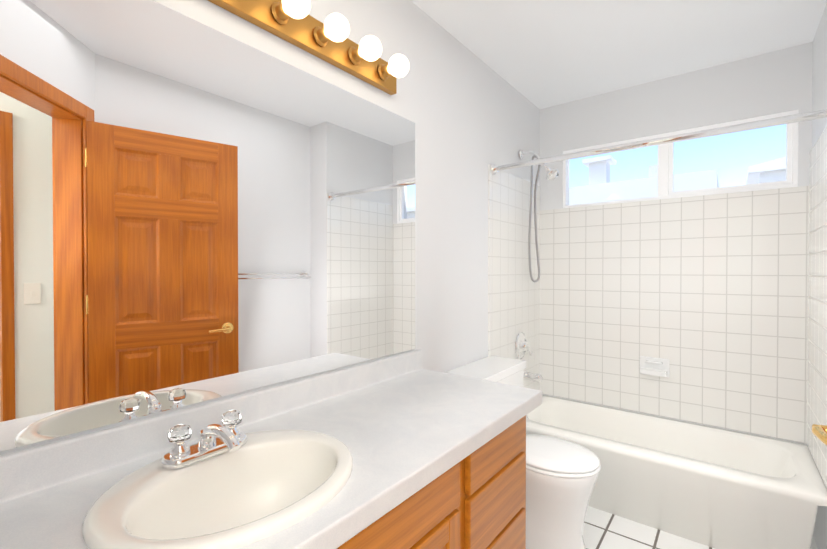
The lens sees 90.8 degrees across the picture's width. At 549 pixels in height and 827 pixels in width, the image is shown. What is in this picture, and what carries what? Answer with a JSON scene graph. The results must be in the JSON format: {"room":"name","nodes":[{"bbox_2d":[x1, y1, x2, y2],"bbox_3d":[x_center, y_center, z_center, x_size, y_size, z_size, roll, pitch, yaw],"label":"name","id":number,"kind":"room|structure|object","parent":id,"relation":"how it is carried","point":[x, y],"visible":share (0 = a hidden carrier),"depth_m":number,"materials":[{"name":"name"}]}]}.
{"room":"bathroom","nodes":[
{"label":"bathroom","id":0,"kind":"room"},
{"bbox_2d":[0,0,539,454],"bbox_3d":[-0.123,0.038,1.726,0.120,2.440,3.520,0,1,38],"label":"wall","id":1,"kind":"structure","parent":0,"point":[468,112],"depth_m":1.95,"materials":[{"name":"white paint"}]},
{"bbox_2d":[0,0,414,451],"bbox_3d":[-0.531,-0.161,1.095,0.008,0.985,1.746,0,1,38],"label":"mirror","id":2,"kind":"object","parent":1,"relation":"attached to","point":[192,211],"visible":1,"depth_m":1.01,"materials":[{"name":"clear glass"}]},
{"bbox_2d":[208,0,408,94],"bbox_3d":[-0.458,-0.776,1.066,0.152,0.104,1.391,0,1,38],"label":"vanity light fixture","id":3,"kind":"object","parent":1,"relation":"attached to","point":[294,22],"visible":1,"depth_m":1.31,"materials":[{"name":"gold metal"}]},
{"bbox_2d":[488,164,539,389],"bbox_3d":[0.671,0.117,2.644,0.008,1.496,0.782,0,1,38],"label":"tiled wall","id":4,"kind":"structure","parent":1,"relation":"attached to","point":[513,300],"depth_m":2.58,"materials":[{"name":"white tile"}]},
{"bbox_2d":[515,332,542,382],"bbox_3d":[0.760,0.535,2.641,0.140,0.308,0.176,0,1,38],"label":"tub faucet","id":5,"kind":"object","parent":4,"relation":"attached to","point":[521,346],"visible":0.79,"depth_m":2.64,"materials":[{"name":"silver metal"}]},
{"bbox_2d":[519,150,558,281],"bbox_3d":[0.813,-0.381,2.611,0.251,0.870,0.153,0,1,38],"label":"shower head","id":6,"kind":"object","parent":4,"relation":"attached to","point":[552,174],"visible":0.88,"depth_m":2.65},
{"bbox_2d":[490,109,826,174],"bbox_3d":[1.012,-0.604,1.926,1.403,0.064,0.063,0,1,38],"label":"shower rail","id":7,"kind":"object","parent":4,"relation":"attached to","point":[819,114],"visible":0.98,"depth_m":1.80,"materials":[{"name":"silver metal"}]},
{"bbox_2d":[411,0,826,108],"bbox_3d":[0.867,-1.216,0.063,3.770,0.100,4.930,0,1,38],"label":"ceiling","id":8,"kind":"structure","parent":0,"point":[540,54],"depth_m":2.02,"materials":[{"name":"white paint"}]},
{"bbox_2d":[539,42,812,445],"bbox_3d":[1.598,0.030,2.522,1.860,2.440,0.150,0,1,38],"label":"wall","id":9,"kind":"structure","parent":0,"point":[775,82],"depth_m":2.41,"materials":[{"name":"white paint"}]},
{"bbox_2d":[540,186,808,443],"bbox_3d":[1.470,0.204,2.523,1.420,1.324,0.008,0,1,38],"label":"tiled wall","id":10,"kind":"structure","parent":9,"relation":"attached to","point":[706,296],"depth_m":2.41,"materials":[{"name":"white tile"}]},
{"bbox_2d":[640,356,669,376],"bbox_3d":[1.464,0.565,2.485,0.160,0.110,0.064,0,1,38],"label":"soap dish","id":11,"kind":"object","parent":10,"relation":"attached to","point":[653,366],"visible":1,"depth_m":2.48,"materials":[{"name":"white ceramic"}]},
{"bbox_2d":[563,110,798,207],"bbox_3d":[1.543,-0.659,2.514,1.205,0.402,0.070,0,1,38],"label":"window","id":12,"kind":"structure","parent":9,"relation":"in","point":[665,162],"depth_m":2.42,"materials":[{"name":"white plastic"}]},
{"bbox_2d":[582,506,817,548],"bbox_3d":[0.867,1.324,0.088,3.770,0.100,4.930,0,1,38],"label":"floor","id":13,"kind":"structure","parent":0,"point":[603,529],"depth_m":1.95,"materials":[{"name":"tile"}]},
{"bbox_2d":[0,349,541,548],"bbox_3d":[-0.305,0.796,0.940,0.562,0.938,1.797,0,1,38],"label":"bathroom vanity","id":14,"kind":"object","parent":13,"relation":"on","point":[404,451],"visible":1,"depth_m":0.94,"materials":[{"name":"white stone"}]},
{"bbox_2d":[161,410,246,469],"bbox_3d":[-0.430,0.367,0.898,0.161,0.078,0.184,0,1,38],"label":"faucet","id":15,"kind":"object","parent":14,"relation":"on","point":[216,442],"depth_m":0.89,"materials":[{"name":"silver metal"}]},
{"bbox_2d":[83,430,352,548],"bbox_3d":[-0.361,0.478,0.839,0.430,0.222,0.500,0,1,38],"label":"sink","id":16,"kind":"object","parent":14,"relation":"in","point":[253,492],"depth_m":0.86,"materials":[{"name":"ceramic"}]},
{"bbox_2d":[444,356,600,548],"bbox_3d":[0.548,0.863,1.953,0.647,0.786,0.494,0,1,38],"label":"toilet","id":17,"kind":"object","parent":13,"relation":"on","point":[561,476],"visible":0.48,"depth_m":1.79,"materials":[{"name":"white ceramic"}]},
{"bbox_2d":[526,395,826,548],"bbox_3d":[1.272,1.062,2.277,1.414,0.380,0.647,0,1,38],"label":"bathtub","id":18,"kind":"object","parent":13,"relation":"on","point":[715,487],"visible":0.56,"depth_m":2.00,"materials":[{"name":"white ceramic"}]},
{"bbox_2d":[812,3,826,548],"bbox_3d":[1.916,0.037,1.774,0.201,2.440,0.940,0,1,38],"label":"wall","id":19,"kind":"structure","parent":0,"point":[819,86],"depth_m":1.87,"materials":[{"name":"white paint"}]},
{"bbox_2d":[807,127,826,487],"bbox_3d":[1.785,0.125,1.777,0.008,1.496,0.782,0,1,38],"label":"tiled wall","id":20,"kind":"structure","parent":19,"relation":"attached to","point":[817,358],"depth_m":1.86,"materials":[{"name":"white tile"}]},
{"bbox_2d":[812,424,826,445],"bbox_3d":[0.832,0.248,0.573,0.190,2.018,0.728,0,1,22],"label":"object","id":21,"kind":"structure","parent":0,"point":[819,432],"depth_m":0.86,"materials":[{"name":"gold metal"}]},
{"label":"outside","id":22,"kind":"structure","parent":0,"visible":0},
{"bbox_2d":[569,155,785,204],"bbox_3d":[9.591,-1.114,9.057,18.200,4.800,8.200,0,1,38],"label":"roofs","id":23,"kind":"structure","parent":22,"point":[643,189],"depth_m":8.33,"materials":[{"name":"white"}]}
]}

